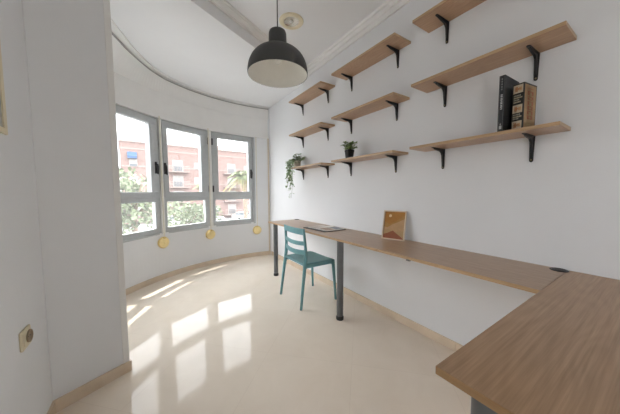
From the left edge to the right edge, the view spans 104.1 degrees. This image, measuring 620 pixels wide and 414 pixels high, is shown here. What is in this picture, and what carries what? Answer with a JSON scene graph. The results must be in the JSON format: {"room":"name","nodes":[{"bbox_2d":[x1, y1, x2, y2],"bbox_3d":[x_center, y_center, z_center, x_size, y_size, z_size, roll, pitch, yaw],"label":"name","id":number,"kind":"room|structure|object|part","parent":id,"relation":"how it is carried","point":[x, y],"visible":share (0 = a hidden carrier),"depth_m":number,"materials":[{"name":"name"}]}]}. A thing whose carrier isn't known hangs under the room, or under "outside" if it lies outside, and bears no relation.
{"room":"office","nodes":[
{"label":"office","id":0,"kind":"room"},
{"bbox_2d":[0,0,52,413],"bbox_3d":[-0.346,-0.273,-0.508,0.155,2.950,3.960,-3,4,-33],"label":"wall","id":1,"kind":"structure","parent":0,"point":[25,377],"depth_m":1.04,"materials":[{"name":"white paint"}]},
{"bbox_2d":[0,43,7,134],"bbox_3d":[-1.095,-0.490,0.774,0.009,0.430,0.420,-3,4,-33],"label":"picture frame","id":2,"kind":"object","parent":1,"relation":"attached to","point":[3,117],"visible":1,"depth_m":0.94,"materials":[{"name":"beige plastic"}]},
{"bbox_3d":[-1.097,-0.490,0.773,0.004,0.382,0.372,-3,4,-33],"label":"panel","id":3,"kind":"part","parent":2,"relation":"part of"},
{"bbox_2d":[19,324,32,352],"bbox_3d":[-1.210,0.558,1.031,0.017,0.082,0.088,-3,4,-33],"label":"wall socket","id":4,"kind":"object","parent":1,"relation":"attached to","point":[26,335],"visible":1,"depth_m":1.02,"materials":[{"name":"beige plastic"}]},
{"bbox_2d":[47,399,55,413],"bbox_3d":[-0.273,1.162,-0.367,0.013,0.067,3.962,-3,4,-33],"label":"baseboard","id":5,"kind":"structure","parent":1,"relation":"attached to","point":[52,410],"depth_m":1.25,"materials":[{"name":"wood"}]},
{"bbox_2d":[22,0,122,400],"bbox_3d":[-1.586,-0.394,1.392,0.760,2.950,0.590,-3,4,-33],"label":"wall pier","id":6,"kind":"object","parent":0,"point":[65,39],"visible":0.63,"depth_m":1.33,"materials":[{"name":"white paint"}]},
{"bbox_2d":[55,358,131,412],"bbox_3d":[-1.391,1.043,1.510,0.313,0.067,0.363,2,4,30],"label":"baseboard","id":7,"kind":"object","parent":6,"relation":"attached to","point":[66,400],"visible":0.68,"depth_m":1.41,"materials":[{"name":"wood"}]},
{"bbox_2d":[103,0,128,363],"bbox_3d":[-1.194,-0.245,1.484,0.005,2.640,0.035,2,4,30],"label":"trim","id":8,"kind":"structure","parent":6,"relation":"attached to","point":[106,3],"depth_m":1.49,"materials":[{"name":"paint"}]},
{"bbox_2d":[123,108,270,288],"bbox_3d":[-1.675,-0.503,3.071,1.156,2.950,3.961,1,4,22],"label":"wall","id":9,"kind":"structure","parent":0,"point":[144,260],"depth_m":3.77,"materials":[{"name":"white paint"}]},
{"bbox_2d":[116,104,161,242],"bbox_3d":[-2.049,-0.368,2.827,0.122,1.515,0.738,1,4,12],"label":"window","id":10,"kind":"structure","parent":9,"relation":"in","point":[151,136],"depth_m":3.03,"materials":[{"name":"grey metal"}]},
{"bbox_3d":[-2.071,-0.603,2.817,0.068,0.990,0.682,1,4,12],"label":"sash","id":11,"kind":"part","parent":10,"relation":"part of","materials":[{"name":"grey metal"}]},
{"bbox_3d":[-1.955,-0.499,3.096,0.054,0.160,0.028,1,4,12],"label":"handle","id":12,"kind":"part","parent":10,"relation":"part of","materials":[{"name":"black paint"}]},
{"bbox_2d":[157,118,165,233],"bbox_3d":[-1.990,-0.393,3.200,0.100,1.515,0.044,1,4,22],"label":"trim","id":13,"kind":"structure","parent":9,"relation":"attached to","point":[157,118],"depth_m":3.18,"materials":[{"name":"white plastic"}]},
{"bbox_2d":[158,116,168,247],"bbox_3d":[-1.940,-0.309,3.153,0.052,1.716,0.152,1,4,21],"label":"strap","id":14,"kind":"object","parent":9,"relation":"attached to","point":[163,242],"visible":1,"depth_m":3.16,"materials":[{"name":"fabric"}]},
{"bbox_2d":[161,120,209,232],"bbox_3d":[-1.775,-0.414,3.512,0.122,1.515,0.742,2,4,31],"label":"window","id":15,"kind":"structure","parent":9,"relation":"in","point":[203,195],"depth_m":3.56,"materials":[{"name":"grey metal"}]},
{"bbox_3d":[-1.914,-0.507,3.213,0.053,0.160,0.028,2,4,31],"label":"handle","id":16,"kind":"part","parent":15,"relation":"part of","materials":[{"name":"black paint"}]},
{"bbox_3d":[-1.795,-0.649,3.509,0.068,0.990,0.686,2,4,31],"label":"sash","id":17,"kind":"part","parent":15,"relation":"part of","materials":[{"name":"grey metal"}]},
{"bbox_2d":[111,18,268,109],"bbox_3d":[-1.571,-1.659,2.940,0.859,0.028,3.123,1,4,17],"label":"trim","id":18,"kind":"structure","parent":9,"relation":"attached to","point":[117,32],"depth_m":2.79,"materials":[{"name":"paint"}]},
{"bbox_2d":[112,35,267,119],"bbox_3d":[-1.591,-1.551,2.957,0.810,0.169,3.128,1,4,18],"label":"trim","id":19,"kind":"structure","parent":9,"relation":"attached to","point":[125,64],"depth_m":3.16,"materials":[{"name":"paint"}]},
{"bbox_2d":[114,72,267,138],"bbox_3d":[-1.643,-1.304,3.047,0.657,0.328,3.082,1,4,23],"label":"trim","id":20,"kind":"structure","parent":9,"relation":"attached to","point":[129,94],"depth_m":3.38,"materials":[{"name":"paint"}]},
{"bbox_2d":[126,251,270,294],"bbox_3d":[-1.630,0.937,3.133,0.696,0.067,3.194,1,4,21],"label":"baseboard","id":21,"kind":"structure","parent":9,"relation":"attached to","point":[136,287],"depth_m":3.56,"materials":[{"name":"wood"}]},
{"bbox_2d":[206,128,214,238],"bbox_3d":[-1.574,-0.349,3.773,0.052,1.721,0.152,3,5,40],"label":"strap","id":22,"kind":"object","parent":9,"relation":"attached to","point":[210,234],"visible":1,"depth_m":3.78,"materials":[{"name":"fabric"}]},
{"bbox_2d":[209,131,213,226],"bbox_3d":[-1.594,-0.436,3.846,0.100,1.515,0.044,3,5,41],"label":"trim","id":23,"kind":"structure","parent":9,"relation":"attached to","point":[210,153],"depth_m":3.81,"materials":[{"name":"white plastic"}]},
{"bbox_2d":[211,131,252,225],"bbox_3d":[-1.290,-0.452,4.067,0.734,1.515,0.122,-3,5,-39],"label":"window","id":24,"kind":"structure","parent":9,"relation":"in","point":[217,195],"depth_m":4.04,"materials":[{"name":"grey metal"}]},
{"bbox_3d":[-1.305,-0.687,4.069,0.678,0.990,0.068,-3,5,-39],"label":"sash","id":25,"kind":"part","parent":24,"relation":"part of","materials":[{"name":"grey metal"}]},
{"bbox_2d":[252,137,255,222],"bbox_3d":[-1.010,-0.469,4.320,0.044,1.515,0.102,-3,4,-33],"label":"trim","id":26,"kind":"structure","parent":9,"relation":"attached to","point":[253,149],"depth_m":4.27,"materials":[{"name":"grey metal"}]},
{"bbox_2d":[253,137,260,233],"bbox_3d":[-0.949,-0.367,4.285,0.152,1.716,0.052,-2,4,-29],"label":"strap","id":27,"kind":"object","parent":9,"relation":"attached to","point":[257,229],"visible":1,"depth_m":4.30,"materials":[{"name":"fabric"}]},
{"bbox_2d":[267,139,269,250],"bbox_3d":[-0.751,-0.211,4.412,0.022,2.045,0.020,-3,4,-33],"label":"trim","id":28,"kind":"structure","parent":9,"relation":"attached to","point":[267,139],"depth_m":4.41,"materials":[{"name":"white paint"}]},
{"bbox_2d":[110,0,303,107],"bbox_3d":[-1.439,-1.808,2.707,1.724,0.300,3.923,2,4,30],"label":"ceiling","id":29,"kind":"structure","parent":0,"point":[193,43],"depth_m":2.44,"materials":[{"name":"white paint"}]},
{"bbox_2d":[56,254,470,413],"bbox_3d":[-0.186,1.151,1.238,2.981,0.120,6.548,-3,4,-33],"label":"floor","id":30,"kind":"structure","parent":0,"point":[223,337],"depth_m":1.74,"materials":[{"name":"beige tile"}]},
{"bbox_2d":[280,224,336,310],"bbox_3d":[-0.028,0.597,2.660,0.462,0.797,0.468,-3,4,-33],"label":"dining chair","id":31,"kind":"object","parent":30,"relation":"on","point":[307,259],"visible":1,"depth_m":2.57,"materials":[{"name":"teal plastic"}]},
{"bbox_3d":[-0.296,0.593,2.733,0.098,0.797,0.041,-2,4,-23],"label":"post","id":32,"kind":"part","parent":31,"relation":"part of","materials":[{"name":"teal plastic"}]},
{"bbox_3d":[-0.068,0.615,2.386,0.098,0.797,0.041,-4,5,-43],"label":"post","id":33,"kind":"part","parent":31,"relation":"part of","materials":[{"name":"teal plastic"}]},
{"bbox_3d":[-0.006,0.568,2.673,0.405,0.040,0.438,-3,4,-33],"label":"seat","id":34,"kind":"part","parent":31,"relation":"part of","materials":[{"name":"teal plastic"}]},
{"bbox_3d":[0.025,0.759,2.960,0.034,0.435,0.062,1,4,15],"label":"leg","id":35,"kind":"part","parent":31,"relation":"part of","materials":[{"name":"teal plastic"}]},
{"bbox_3d":[0.258,0.781,2.605,0.062,0.435,0.034,0,4,9],"label":"leg","id":36,"kind":"part","parent":31,"relation":"part of","materials":[{"name":"teal plastic"}]},
{"bbox_2d":[268,219,565,320],"bbox_3d":[0.386,0.640,2.347,0.471,0.750,2.832,-3,4,-33],"label":"desk","id":37,"kind":"object","parent":30,"relation":"on","point":[529,277],"visible":0.96,"depth_m":1.56,"materials":[{"name":"brown wood"}]},
{"bbox_3d":[-0.473,0.570,3.342,0.066,0.696,0.066,-3,4,-33],"label":"leg","id":38,"kind":"part","parent":37,"relation":"part of","materials":[{"name":"grey metal"}]},
{"bbox_2d":[303,227,345,231],"bbox_3d":[0.161,0.239,2.687,0.325,0.007,0.375,-3,4,-33],"label":"folder","id":39,"kind":"object","parent":37,"relation":"on","point":[303,227],"visible":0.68,"depth_m":2.59,"materials":[{"name":"grey"}]},
{"bbox_2d":[309,225,343,230],"bbox_3d":[0.176,0.229,2.687,0.250,0.012,0.348,-3,5,-36],"label":"magazine","id":40,"kind":"object","parent":39,"relation":"on","point":[322,227],"visible":0.99,"depth_m":2.64,"materials":[{"name":"paper"}]},
{"bbox_3d":[0.273,0.643,2.187,0.066,0.696,0.066,-3,4,-33],"label":"leg","id":41,"kind":"part","parent":37,"relation":"part of","materials":[{"name":"grey metal"}]},
{"bbox_2d":[381,210,406,240],"bbox_3d":[0.727,0.157,2.092,0.196,0.249,0.073,3,5,39],"label":"framed print","id":42,"kind":"object","parent":37,"relation":"on","point":[394,222],"visible":0.98,"depth_m":2.09,"materials":[{"name":"orange paper"}]},
{"bbox_2d":[549,267,568,271],"bbox_3d":[1.309,0.330,1.270,0.074,0.004,0.074,-3,4,-33],"label":"cable grommet","id":43,"kind":"object","parent":37,"relation":"on","point":[551,268],"visible":1,"depth_m":1.27,"materials":[{"name":"black paint"}]},
{"bbox_2d":[435,270,619,413],"bbox_3d":[1.048,0.751,0.615,1.262,0.750,0.799,-3,4,-33],"label":"desk","id":44,"kind":"object","parent":30,"relation":"on","point":[558,351],"visible":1,"depth_m":0.61,"materials":[{"name":"brown wood"}]},
{"bbox_3d":[0.390,0.750,0.543,0.074,0.696,0.074,-3,4,-33],"label":"leg","id":45,"kind":"part","parent":44,"relation":"part of","materials":[{"name":"grey metal"}]},
{"bbox_2d":[226,0,386,64],"bbox_3d":[0.164,-1.757,0.469,2.950,0.180,5.190,-3,4,-33],"label":"ceiling","id":46,"kind":"structure","parent":0,"point":[325,22],"depth_m":2.26,"materials":[{"name":"white paint"}]},
{"bbox_2d":[208,0,268,42],"bbox_3d":[-0.807,-1.739,1.996,0.082,0.048,3.309,2,4,30],"label":"trim","id":47,"kind":"structure","parent":46,"relation":"attached to","point":[224,6],"depth_m":2.26,"materials":[{"name":"paint"}]},
{"bbox_2d":[247,0,307,87],"bbox_3d":[-0.213,-1.305,1.573,0.394,0.864,0.394,-3,4,-33],"label":"pendant lamp","id":48,"kind":"object","parent":46,"relation":"hanging from","point":[277,63],"visible":1,"depth_m":1.63,"materials":[{"name":"black metal"}]},
{"bbox_3d":[-0.212,-0.983,1.595,0.048,0.076,0.048,-3,4,-33],"label":"bulb","id":49,"kind":"part","parent":48,"relation":"part of","materials":[{"name":"white glass"}]},
{"bbox_2d":[279,12,303,29],"bbox_3d":[-0.180,-1.779,2.326,0.236,0.016,0.236,-3,4,-33],"label":"recessed light","id":50,"kind":"object","parent":46,"relation":"in","point":[289,20],"visible":1,"depth_m":2.31,"materials":[{"name":"beige plastic"}]},
{"bbox_2d":[269,0,619,345],"bbox_3d":[0.993,-0.436,1.911,0.150,2.950,6.550,-3,4,-33],"label":"wall","id":51,"kind":"structure","parent":0,"point":[560,208],"depth_m":1.67,"materials":[{"name":"white paint"}]},
{"bbox_2d":[289,81,334,114],"bbox_3d":[-0.001,-1.336,3.041,0.207,0.163,0.743,-3,4,-33],"label":"wall shelf","id":52,"kind":"object","parent":51,"relation":"attached to","point":[321,87],"visible":1,"depth_m":2.97,"materials":[{"name":"brown wood"}]},
{"bbox_2d":[289,122,334,147],"bbox_3d":[0.000,-0.893,3.070,0.207,0.163,0.743,-3,4,-33],"label":"wall shelf","id":53,"kind":"object","parent":51,"relation":"attached to","point":[320,126],"visible":1,"depth_m":2.97,"materials":[{"name":"brown wood"}]},
{"bbox_2d":[290,162,334,179],"bbox_3d":[0.002,-0.446,3.099,0.207,0.163,0.743,-3,4,-33],"label":"wall shelf","id":54,"kind":"object","parent":51,"relation":"attached to","point":[315,165],"visible":0.98,"depth_m":2.95,"materials":[{"name":"brown wood"}]},
{"bbox_2d":[285,153,304,195],"bbox_3d":[-0.198,-0.432,3.346,0.312,0.611,0.285,-3,4,-33],"label":"trailing plant","id":55,"kind":"object","parent":54,"relation":"on","point":[296,162],"visible":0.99,"depth_m":3.29,"materials":[{"name":"green plant"}]},
{"bbox_3d":[-0.180,-0.589,3.348,0.120,0.092,0.120,-3,4,-33],"label":"pot","id":56,"kind":"part","parent":55,"relation":"part of","materials":[{"name":"ceramic"}]},
{"bbox_2d":[307,0,411,76],"bbox_3d":[1.277,-1.667,1.193,0.064,0.100,5.170,-3,4,-33],"label":"trim","id":57,"kind":"structure","parent":51,"relation":"attached to","point":[388,8],"depth_m":2.40,"materials":[{"name":"paint"}]},
{"bbox_2d":[271,251,462,351],"bbox_3d":[1.008,1.014,1.839,0.013,0.067,6.258,-3,4,-33],"label":"baseboard","id":58,"kind":"structure","parent":51,"relation":"attached to","point":[437,337],"depth_m":2.21,"materials":[{"name":"light oak wood"}]},
{"bbox_2d":[331,150,407,175],"bbox_3d":[0.524,-0.395,2.302,0.207,0.163,0.782,-3,4,-33],"label":"wall shelf","id":59,"kind":"object","parent":51,"relation":"attached to","point":[393,154],"visible":1,"depth_m":2.15,"materials":[{"name":"brown wood"}]},
{"bbox_2d":[341,141,357,157],"bbox_3d":[0.402,-0.574,2.438,0.165,0.178,0.145,3,5,41],"label":"potted plant","id":60,"kind":"object","parent":59,"relation":"on","point":[349,152],"visible":0.98,"depth_m":2.41,"materials":[{"name":"green plant"}]},
{"bbox_3d":[0.398,-0.529,2.443,0.098,0.086,0.098,-3,4,-33],"label":"pot","id":61,"kind":"part","parent":60,"relation":"part of","materials":[{"name":"black plastic"}]},
{"bbox_2d":[331,92,409,133],"bbox_3d":[0.523,-0.842,2.273,0.207,0.163,0.782,-3,4,-33],"label":"wall shelf","id":62,"kind":"object","parent":51,"relation":"attached to","point":[391,99],"visible":1,"depth_m":2.16,"materials":[{"name":"brown wood"}]},
{"bbox_2d":[331,32,410,90],"bbox_3d":[0.522,-1.285,2.244,0.207,0.163,0.782,-3,4,-33],"label":"wall shelf","id":63,"kind":"object","parent":51,"relation":"attached to","point":[393,43],"visible":1,"depth_m":2.14,"materials":[{"name":"brown wood"}]},
{"bbox_2d":[412,0,485,43],"bbox_3d":[1.035,-1.236,1.461,0.207,0.163,0.789,-3,4,-33],"label":"wall shelf","id":64,"kind":"object","parent":51,"relation":"attached to","point":[445,11],"visible":1,"depth_m":1.65,"materials":[{"name":"brown wood"}]},
{"bbox_2d":[409,121,570,168],"bbox_3d":[1.038,-0.345,1.519,0.207,0.163,0.789,-3,4,-33],"label":"wall shelf","id":65,"kind":"object","parent":51,"relation":"attached to","point":[529,132],"visible":1,"depth_m":1.37,"materials":[{"name":"brown wood"}]},
{"bbox_2d":[497,74,518,131],"bbox_3d":[1.129,-0.570,1.375,0.186,0.303,0.028,-2,4,-31],"label":"book","id":66,"kind":"object","parent":65,"relation":"on","point":[506,83],"visible":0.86,"depth_m":1.33,"materials":[{"name":"black paper"}]},
{"bbox_2d":[498,78,504,128],"bbox_3d":[1.050,-0.566,1.327,0.001,0.291,0.021,-2,4,-31],"label":"print","id":67,"kind":"object","parent":66,"relation":"attached to","point":[502,78],"depth_m":1.33},
{"bbox_2d":[511,82,536,128],"bbox_3d":[1.184,-0.542,1.338,0.129,0.252,0.054,-2,4,-25],"label":"book","id":68,"kind":"object","parent":65,"relation":"on","point":[524,93],"visible":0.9,"depth_m":1.31,"materials":[{"name":"beige paper"}]},
{"bbox_2d":[512,83,523,128],"bbox_3d":[1.126,-0.541,1.311,0.001,0.234,0.043,-2,4,-25],"label":"print","id":69,"kind":"object","parent":68,"relation":"attached to","point":[519,88],"depth_m":1.31},
{"bbox_2d":[523,84,535,126],"bbox_3d":[1.196,-0.540,1.314,0.113,0.236,0.001,-2,4,-25],"label":"print","id":70,"kind":"object","parent":68,"relation":"attached to","point":[530,91],"depth_m":1.31},
{"bbox_2d":[411,20,576,106],"bbox_3d":[1.036,-0.792,1.490,0.207,0.163,0.789,-3,4,-33],"label":"wall shelf","id":71,"kind":"object","parent":51,"relation":"attached to","point":[562,33],"visible":1,"depth_m":1.36,"materials":[{"name":"brown wood"}]},
{"label":"outside","id":72,"kind":"structure","parent":0,"visible":0},
{"bbox_2d":[122,217,233,232],"bbox_3d":[-20.412,1.523,62.155,150.000,0.300,114.000,-3,4,-33],"label":"ground","id":73,"kind":"structure","parent":72,"point":[143,226],"depth_m":37.33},
{"bbox_2d":[119,167,180,233],"bbox_3d":[-11.567,0.569,15.999,5.624,7.588,5.678,-3,4,-33],"label":"street tree","id":74,"kind":"object","parent":73,"relation":"on","point":[130,209],"visible":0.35,"depth_m":15.66,"materials":[{"name":"green plant"}]},
{"bbox_2d":[118,127,248,223],"bbox_3d":[-20.001,-6.483,53.157,34.300,16.850,12.250,-3,5,-37],"label":"apartment building","id":75,"kind":"structure","parent":73,"relation":"on","point":[183,161],"depth_m":44.71,"materials":[{"name":"brick"}]},
{"bbox_3d":[-23.919,-7.406,43.721,1.700,2.050,0.070,-3,5,-37],"label":"balcony door","id":76,"kind":"part","parent":75,"relation":"part of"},
{"bbox_3d":[-23.910,-4.662,43.901,1.700,2.050,0.070,-3,5,-37],"label":"balcony door","id":77,"kind":"part","parent":75,"relation":"part of","materials":[{"name":"white"}]},
{"bbox_3d":[-23.275,-6.819,42.921,3.400,0.980,0.060,-3,5,-37],"label":"railing","id":78,"kind":"part","parent":75,"relation":"part of","materials":[{"name":"white metal"}]},
{"bbox_3d":[-23.266,-4.075,43.100,3.400,0.980,0.060,-3,5,-37],"label":"railing","id":79,"kind":"part","parent":75,"relation":"part of","materials":[{"name":"white metal"}]},
{"bbox_3d":[-16.184,-7.818,49.642,1.700,2.050,0.070,-3,5,-37],"label":"balcony door","id":80,"kind":"part","parent":75,"relation":"part of","materials":[{"name":"white"}]},
{"bbox_3d":[-16.158,0.415,50.182,1.700,2.050,0.070,-3,5,-37],"label":"balcony door","id":81,"kind":"part","parent":75,"relation":"part of","materials":[{"name":"white"}]},
{"bbox_2d":[167,201,203,224],"bbox_3d":[-12.544,1.476,25.429,5.086,4.558,5.873,-3,4,-33],"label":"street tree","id":82,"kind":"object","parent":73,"relation":"on","point":[192,217],"visible":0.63,"depth_m":24.13,"materials":[{"name":"green plant"}]},
{"bbox_2d":[180,202,222,222],"bbox_3d":[-14.156,1.338,31.783,5.154,4.018,4.789,-3,4,-33],"label":"street tree","id":83,"kind":"object","parent":73,"relation":"on","point":[219,208],"visible":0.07,"depth_m":31.63,"materials":[{"name":"green plant"}]},
{"bbox_2d":[223,170,247,218],"bbox_3d":[-5.843,0.258,22.183,3.737,7.370,3.941,0,4,7],"label":"palm tree","id":84,"kind":"object","parent":73,"relation":"on","point":[242,179],"visible":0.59,"depth_m":21.88,"materials":[{"name":"green plant"}]},
{"bbox_2d":[232,212,248,218],"bbox_3d":[-12.329,1.688,45.433,4.243,1.495,1.800,-3,5,-36],"label":"car","id":85,"kind":"object","parent":73,"relation":"on","point":[239,215],"visible":0.45,"depth_m":44.22,"materials":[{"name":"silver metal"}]}
]}

